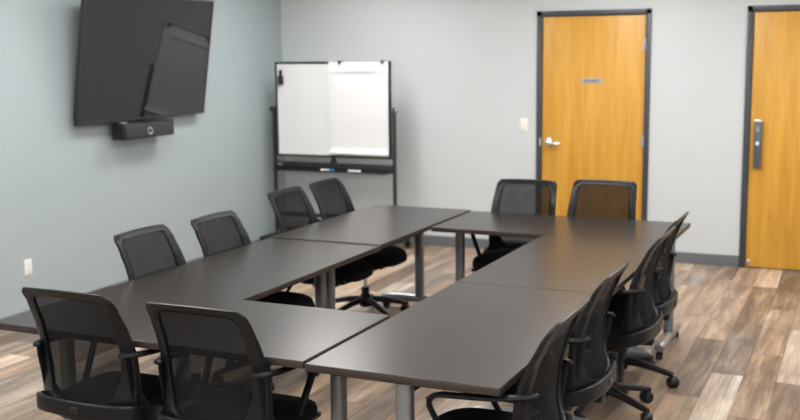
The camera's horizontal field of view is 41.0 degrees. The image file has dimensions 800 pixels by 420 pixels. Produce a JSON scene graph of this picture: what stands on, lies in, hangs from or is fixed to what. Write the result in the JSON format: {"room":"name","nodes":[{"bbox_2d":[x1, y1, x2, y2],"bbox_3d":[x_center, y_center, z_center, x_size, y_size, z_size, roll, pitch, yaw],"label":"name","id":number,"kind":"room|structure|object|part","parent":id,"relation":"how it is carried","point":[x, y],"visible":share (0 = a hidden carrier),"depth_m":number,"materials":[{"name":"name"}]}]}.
{"room":"conference room","nodes":[
{"label":"conference room","id":0,"kind":"room"},
{"bbox_2d":[0,0,285,318],"bbox_3d":[-3.645,-0.303,5.518,0.140,2.750,11.600,3,9,24],"label":"wall","id":1,"kind":"structure","parent":0,"point":[66,189],"depth_m":8.30,"materials":[{"name":"blue paint"}]},
{"bbox_2d":[24,258,31,275],"bbox_3d":[-2.650,0.408,7.618,0.009,0.120,0.072,3,9,24],"label":"power outlet","id":2,"kind":"object","parent":1,"relation":"attached to","point":[27,262],"visible":1,"depth_m":7.61,"materials":[{"name":"white plastic"}]},
{"bbox_2d":[0,239,260,319],"bbox_3d":[-3.564,1.040,5.683,0.010,0.042,11.589,3,9,24],"label":"baseboard","id":3,"kind":"structure","parent":1,"relation":"attached to","point":[193,260],"depth_m":8.51,"materials":[{"name":"grey plastic"}]},
{"bbox_2d":[112,119,173,140],"bbox_3d":[-2.067,-0.653,8.562,0.180,0.138,0.650,3,9,24],"label":"bar","id":4,"kind":"object","parent":1,"relation":"attached to","point":[122,131],"visible":1,"depth_m":8.45,"materials":[{"name":"black plastic"}]},
{"bbox_2d":[126,120,173,138],"bbox_3d":[-1.998,-0.646,8.547,0.019,0.112,0.608,3,9,24],"label":"speaker grille","id":5,"kind":"object","parent":4,"relation":"attached to","point":[153,128],"depth_m":8.52,"materials":[{"name":"grey fabric"}]},
{"bbox_2d":[73,0,213,125],"bbox_3d":[-2.023,-1.206,8.516,0.242,0.966,1.633,3,9,24],"label":"television","id":6,"kind":"object","parent":1,"relation":"attached to","point":[137,59],"visible":1,"depth_m":8.42,"materials":[{"name":"black plastic"}]},
{"bbox_2d":[0,243,799,419],"bbox_3d":[-0.428,1.268,4.274,7.100,0.060,11.800,3,9,24],"label":"floor","id":7,"kind":"structure","parent":0,"point":[735,355],"depth_m":6.44,"materials":[{"name":"wood"}]},
{"bbox_2d":[22,287,163,419],"bbox_3d":[-1.167,0.736,4.459,0.639,0.954,0.668,3,9,24],"label":"office chair","id":8,"kind":"object","parent":7,"relation":"on","point":[88,356],"visible":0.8,"depth_m":4.19,"materials":[{"name":"black plastic"}]},
{"bbox_3d":[-1.372,0.664,4.480,0.129,0.321,0.398,3,9,24],"label":"armrest","id":9,"kind":"part","parent":8,"relation":"part of","materials":[{"name":"black plastic"}]},
{"bbox_3d":[-1.000,0.685,4.311,0.129,0.321,0.398,3,9,24],"label":"armrest","id":10,"kind":"part","parent":8,"relation":"part of","materials":[{"name":"black plastic"}]},
{"bbox_3d":[-1.146,0.775,4.497,0.490,0.092,0.490,3,9,24],"label":"seat","id":11,"kind":"part","parent":8,"relation":"part of","materials":[{"name":"black fabric"}]},
{"bbox_2d":[114,224,186,280],"bbox_3d":[-1.070,0.580,5.528,0.668,0.945,0.639,3,9,24],"label":"office chair","id":12,"kind":"object","parent":7,"relation":"on","point":[148,250],"visible":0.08,"depth_m":5.59,"materials":[{"name":"black fabric"}]},
{"bbox_2d":[0,286,389,419],"bbox_3d":[-0.872,0.825,4.561,1.494,0.742,0.744,3,9,24],"label":"conference table","id":13,"kind":"object","parent":7,"relation":"on","point":[293,336],"visible":0.56,"depth_m":4.42,"materials":[{"name":"brown laminate"}]},
{"bbox_3d":[-0.243,0.842,4.273,0.058,0.629,0.062,3,9,24],"label":"leg","id":14,"kind":"part","parent":13,"relation":"part of","materials":[{"name":"grey metal"}]},
{"bbox_2d":[145,302,320,419],"bbox_3d":[-0.643,0.771,4.199,0.592,0.950,0.637,3,9,24],"label":"office chair","id":15,"kind":"object","parent":7,"relation":"on","point":[212,365],"visible":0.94,"depth_m":3.94,"materials":[{"name":"black plastic"}]},
{"bbox_3d":[-0.824,0.699,4.221,0.129,0.320,0.398,3,9,24],"label":"armrest","id":16,"kind":"part","parent":15,"relation":"part of","materials":[{"name":"black plastic"}]},
{"bbox_3d":[-0.452,0.721,4.052,0.129,0.320,0.398,3,9,24],"label":"armrest","id":17,"kind":"part","parent":15,"relation":"part of","materials":[{"name":"black plastic"}]},
{"bbox_3d":[-0.598,0.810,4.238,0.490,0.091,0.490,3,9,24],"label":"seat","id":18,"kind":"part","parent":15,"relation":"part of","materials":[{"name":"black fabric"}]},
{"bbox_2d":[113,238,379,308],"bbox_3d":[-0.753,0.654,5.719,0.744,0.734,1.473,3,9,24],"label":"conference table","id":19,"kind":"object","parent":7,"relation":"on","point":[255,271],"visible":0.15,"depth_m":5.58,"materials":[{"name":"black laminate"}]},
{"bbox_3d":[-0.469,0.540,6.329,0.062,0.623,0.057,3,9,24],"label":"leg","id":20,"kind":"part","parent":19,"relation":"part of","materials":[{"name":"grey metal"}]},
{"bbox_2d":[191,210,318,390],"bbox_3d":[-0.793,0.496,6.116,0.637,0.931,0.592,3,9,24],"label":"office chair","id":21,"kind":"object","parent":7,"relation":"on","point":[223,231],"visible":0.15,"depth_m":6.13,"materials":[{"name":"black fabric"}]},
{"bbox_3d":[-1.017,0.287,6.157,0.175,0.526,0.479,3,9,24],"label":"frame","id":22,"kind":"part","parent":21,"relation":"part of","materials":[{"name":"black plastic"}]},
{"bbox_3d":[-0.760,0.545,6.079,0.490,0.090,0.490,3,9,24],"label":"seat","id":23,"kind":"part","parent":21,"relation":"part of","materials":[{"name":"black fabric"}]},
{"bbox_2d":[267,186,373,286],"bbox_3d":[-0.481,0.344,7.038,0.668,0.950,0.639,3,9,24],"label":"office chair","id":24,"kind":"object","parent":7,"relation":"on","point":[293,209],"visible":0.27,"depth_m":7.03,"materials":[{"name":"black fabric"}]},
{"bbox_3d":[-0.706,0.128,7.101,0.175,0.536,0.479,3,9,24],"label":"frame","id":25,"kind":"part","parent":24,"relation":"part of","materials":[{"name":"black plastic"}]},
{"bbox_3d":[-0.449,0.392,7.024,0.490,0.091,0.490,3,9,24],"label":"seat","id":26,"kind":"part","parent":24,"relation":"part of","materials":[{"name":"black fabric"}]},
{"bbox_2d":[260,61,410,246],"bbox_3d":[-0.626,-0.511,10.043,1.368,1.754,0.600,3,9,24],"label":"whiteboard","id":27,"kind":"object","parent":7,"relation":"on","point":[300,115],"visible":0.52,"depth_m":10.08,"materials":[{"name":"ceramic"}]},
{"bbox_2d":[278,70,282,84],"bbox_3d":[-1.134,-1.258,10.127,0.048,0.140,0.030,3,9,24],"label":"eraser","id":28,"kind":"object","parent":27,"relation":"attached to","point":[280,77],"visible":1,"depth_m":10.12,"materials":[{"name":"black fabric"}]},
{"bbox_2d":[272,161,392,174],"bbox_3d":[-0.641,-0.398,10.024,1.250,0.082,0.101,3,9,24],"label":"tray","id":29,"kind":"object","parent":27,"relation":"on","point":[377,169],"depth_m":10.04,"materials":[{"name":"black metal"}]},
{"bbox_3d":[-0.631,-0.937,9.980,1.210,0.893,0.034,3,9,24],"label":"board frame","id":30,"kind":"part","parent":27,"relation":"part of","materials":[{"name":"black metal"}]},
{"bbox_2d":[328,61,388,156],"bbox_3d":[-0.391,-0.930,9.823,0.610,0.859,0.055,3,9,24],"label":"pad","id":31,"kind":"object","parent":27,"relation":"attached to","point":[358,91],"visible":1,"depth_m":9.83,"materials":[{"name":"white paper"}]},
{"bbox_2d":[309,177,409,314],"bbox_3d":[-0.276,0.270,7.519,0.624,0.950,0.620,3,9,24],"label":"office chair","id":32,"kind":"object","parent":7,"relation":"on","point":[331,196],"visible":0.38,"depth_m":7.52,"materials":[{"name":"black fabric"}]},
{"bbox_3d":[-0.476,0.055,7.574,0.175,0.536,0.479,3,9,24],"label":"frame","id":33,"kind":"part","parent":32,"relation":"part of","materials":[{"name":"black plastic"}]},
{"bbox_3d":[-0.219,0.318,7.496,0.490,0.091,0.490,3,9,24],"label":"seat","id":34,"kind":"part","parent":32,"relation":"part of","materials":[{"name":"black fabric"}]},
{"bbox_2d":[270,204,470,308],"bbox_3d":[-0.142,0.446,7.040,0.744,0.740,1.460,3,9,24],"label":"conference table","id":35,"kind":"object","parent":7,"relation":"on","point":[383,226],"visible":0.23,"depth_m":6.91,"materials":[{"name":"black laminate"}]},
{"bbox_3d":[-0.423,0.521,6.429,0.062,0.628,0.057,3,9,24],"label":"leg","id":36,"kind":"part","parent":35,"relation":"part of","materials":[{"name":"grey metal"}]},
{"bbox_3d":[0.139,0.334,7.645,0.062,0.628,0.057,3,9,24],"label":"leg","id":37,"kind":"part","parent":35,"relation":"part of","materials":[{"name":"grey metal"}]},
{"bbox_2d":[305,282,592,419],"bbox_3d":[0.308,0.834,4.433,0.744,0.734,1.494,3,9,24],"label":"conference table","id":38,"kind":"object","parent":7,"relation":"on","point":[465,337],"visible":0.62,"depth_m":4.12,"materials":[{"name":"black laminate"}]},
{"bbox_3d":[0.017,0.600,3.762,0.540,0.010,0.068,3,9,24],"label":"mounting plate","id":39,"kind":"part","parent":38,"relation":"part of","materials":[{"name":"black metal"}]},
{"bbox_3d":[0.020,0.912,3.808,0.062,0.623,0.058,3,9,24],"label":"leg","id":40,"kind":"part","parent":38,"relation":"part of","materials":[{"name":"grey metal"}]},
{"bbox_2d":[426,299,589,419],"bbox_3d":[0.349,0.803,3.909,0.624,0.952,0.619,3,9,24],"label":"office chair","id":41,"kind":"object","parent":7,"relation":"on","point":[539,395],"visible":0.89,"depth_m":3.72,"materials":[{"name":"black plastic"}]},
{"bbox_3d":[0.292,0.844,3.941,0.490,0.092,0.490,3,9,24],"label":"seat","id":42,"kind":"part","parent":41,"relation":"part of","materials":[{"name":"black fabric"}]},
{"bbox_3d":[0.291,0.764,3.702,0.398,0.321,0.129,3,9,24],"label":"armrest","id":43,"kind":"part","parent":41,"relation":"part of","materials":[{"name":"black plastic"}]},
{"bbox_3d":[0.461,0.707,4.069,0.398,0.321,0.129,3,9,24],"label":"armrest","id":44,"kind":"part","parent":41,"relation":"part of","materials":[{"name":"black plastic"}]},
{"bbox_3d":[0.543,0.609,3.789,0.175,0.538,0.479,3,9,24],"label":"frame","id":45,"kind":"part","parent":41,"relation":"part of","materials":[{"name":"black plastic"}]},
{"bbox_2d":[470,179,557,271],"bbox_3d":[0.772,0.301,7.231,0.639,0.952,0.668,3,9,24],"label":"office chair","id":46,"kind":"object","parent":7,"relation":"on","point":[521,196],"visible":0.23,"depth_m":7.42,"materials":[{"name":"black fabric"}]},
{"bbox_3d":[0.603,0.213,7.357,0.129,0.321,0.398,3,9,24],"label":"armrest","id":47,"kind":"part","parent":46,"relation":"part of","materials":[{"name":"black plastic"}]},
{"bbox_3d":[0.751,0.350,7.206,0.490,0.092,0.490,3,9,24],"label":"seat","id":48,"kind":"part","parent":46,"relation":"part of","materials":[{"name":"black fabric"}]},
{"bbox_3d":[0.865,0.062,7.420,0.479,0.538,0.175,3,9,24],"label":"frame","id":49,"kind":"part","parent":46,"relation":"part of","materials":[{"name":"black plastic"}]},
{"bbox_2d":[457,235,654,419],"bbox_3d":[0.918,0.630,5.751,0.744,0.734,1.434,3,9,24],"label":"conference table","id":50,"kind":"object","parent":7,"relation":"on","point":[552,262],"visible":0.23,"depth_m":5.59,"materials":[{"name":"black laminate"}]},
{"bbox_2d":[431,211,689,358],"bbox_3d":[1.034,0.459,6.885,1.494,0.734,0.744,3,9,24],"label":"conference table","id":51,"kind":"object","parent":7,"relation":"on","point":[473,222],"visible":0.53,"depth_m":6.77,"materials":[{"name":"black laminate"}]},
{"bbox_3d":[0.404,0.405,7.168,0.058,0.623,0.062,3,9,24],"label":"leg","id":52,"kind":"part","parent":51,"relation":"part of","materials":[{"name":"grey metal"}]},
{"bbox_3d":[1.663,0.477,6.597,0.058,0.623,0.062,3,9,24],"label":"leg","id":53,"kind":"part","parent":51,"relation":"part of","materials":[{"name":"grey metal"}]},
{"bbox_2d":[502,260,630,410],"bbox_3d":[0.622,0.695,4.610,0.668,0.952,0.639,3,9,24],"label":"office chair","id":54,"kind":"object","parent":7,"relation":"on","point":[592,373],"visible":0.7,"depth_m":4.38,"materials":[{"name":"black fabric"}]},
{"bbox_3d":[0.591,0.736,4.638,0.490,0.092,0.490,3,9,24],"label":"seat","id":55,"kind":"part","parent":54,"relation":"part of","materials":[{"name":"black fabric"}]},
{"bbox_3d":[0.590,0.656,4.399,0.398,0.321,0.129,3,9,24],"label":"armrest","id":56,"kind":"part","parent":54,"relation":"part of","materials":[{"name":"black plastic"}]},
{"bbox_3d":[0.842,0.501,4.485,0.175,0.538,0.479,3,9,24],"label":"frame","id":57,"kind":"part","parent":54,"relation":"part of","materials":[{"name":"black plastic"}]},
{"bbox_2d":[567,179,636,219],"bbox_3d":[1.278,0.317,7.027,0.620,0.970,0.624,3,9,24],"label":"office chair","id":58,"kind":"object","parent":7,"relation":"on","point":[593,198],"visible":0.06,"depth_m":7.19,"materials":[{"name":"black fabric"}]},
{"bbox_2d":[567,226,675,419],"bbox_3d":[1.033,0.564,5.450,0.652,0.952,0.615,3,9,24],"label":"office chair","id":59,"kind":"object","parent":7,"relation":"on","point":[641,322],"visible":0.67,"depth_m":5.27,"materials":[{"name":"black fabric"}]},
{"bbox_3d":[1.004,0.604,5.491,0.490,0.092,0.490,3,9,24],"label":"seat","id":60,"kind":"part","parent":59,"relation":"part of","materials":[{"name":"black fabric"}]},
{"bbox_3d":[1.003,0.524,5.252,0.398,0.321,0.129,3,9,24],"label":"armrest","id":61,"kind":"part","parent":59,"relation":"part of","materials":[{"name":"black plastic"}]},
{"bbox_2d":[640,391,651,400],"bbox_3d":[1.300,0.968,5.635,0.066,0.057,0.044,-6,10,-34],"label":"caster wheel","id":62,"kind":"object","parent":59,"relation":"attached to","point":[644,395],"depth_m":5.61,"materials":[{"name":"black plastic"}]},
{"bbox_2d":[643,412,650,419],"bbox_3d":[1.223,1.019,5.298,0.044,0.057,0.066,0,9,2],"label":"caster wheel","id":63,"kind":"object","parent":59,"relation":"attached to","point":[646,415],"depth_m":5.27,"materials":[{"name":"black plastic"}]},
{"bbox_3d":[1.255,0.369,5.338,0.175,0.538,0.479,3,9,24],"label":"frame","id":64,"kind":"part","parent":59,"relation":"part of","materials":[{"name":"black plastic"}]},
{"bbox_2d":[607,211,688,393],"bbox_3d":[1.260,0.488,5.944,0.616,0.952,0.611,3,9,24],"label":"office chair","id":65,"kind":"object","parent":7,"relation":"on","point":[666,298],"visible":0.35,"depth_m":5.86,"materials":[{"name":"black plastic"}]},
{"bbox_3d":[1.209,0.528,5.985,0.490,0.092,0.490,3,9,24],"label":"seat","id":66,"kind":"part","parent":65,"relation":"part of","materials":[{"name":"black fabric"}]},
{"bbox_3d":[1.460,0.293,5.833,0.175,0.538,0.479,3,9,24],"label":"frame","id":67,"kind":"part","parent":65,"relation":"part of","materials":[{"name":"black plastic"}]},
{"bbox_2d":[670,376,678,385],"bbox_3d":[1.501,0.930,5.874,0.044,0.057,0.066,-4,9,-19],"label":"caster wheel","id":68,"kind":"object","parent":65,"relation":"attached to","point":[674,381],"depth_m":5.85,"materials":[{"name":"black plastic"}]},
{"bbox_2d":[281,0,799,255],"bbox_3d":[1.993,-0.936,9.332,7.140,2.750,0.120,3,9,24],"label":"wall","id":69,"kind":"structure","parent":0,"point":[464,72],"depth_m":9.76,"materials":[{"name":"white paint"}]},
{"bbox_2d":[520,118,527,131],"bbox_3d":[1.122,-0.770,9.688,0.072,0.120,0.012,3,9,24],"label":"light switch","id":70,"kind":"object","parent":69,"relation":"attached to","point":[523,121],"visible":1,"depth_m":9.68,"materials":[{"name":"white plastic"}]},
{"bbox_2d":[401,235,738,266],"bbox_3d":[1.980,0.386,9.470,6.900,0.096,0.010,3,9,24],"label":"baseboard","id":71,"kind":"structure","parent":69,"relation":"attached to","point":[682,257],"depth_m":9.25,"materials":[{"name":"grey plastic"}]},
{"bbox_2d":[536,8,651,220],"bbox_3d":[1.704,-0.665,9.468,1.011,2.180,0.181,3,9,24],"label":"door","id":72,"kind":"structure","parent":69,"relation":"in","point":[594,66],"depth_m":9.39,"materials":[{"name":"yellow wood"}]},
{"bbox_3d":[1.361,-0.606,9.572,0.156,0.082,0.066,3,9,24],"label":"lever handle","id":73,"kind":"part","parent":72,"relation":"part of","materials":[{"name":"silver metal"}]},
{"bbox_3d":[1.684,-1.133,9.376,0.182,0.043,0.004,3,9,24],"label":"name plate","id":74,"kind":"part","parent":72,"relation":"part of","materials":[{"name":"silver metal"}]},
{"bbox_2d":[738,4,799,269],"bbox_3d":[3.338,-0.573,8.734,1.011,2.180,0.168,3,9,24],"label":"door","id":75,"kind":"structure","parent":69,"relation":"in","point":[770,186],"depth_m":8.82,"materials":[{"name":"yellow wood"}]}
]}

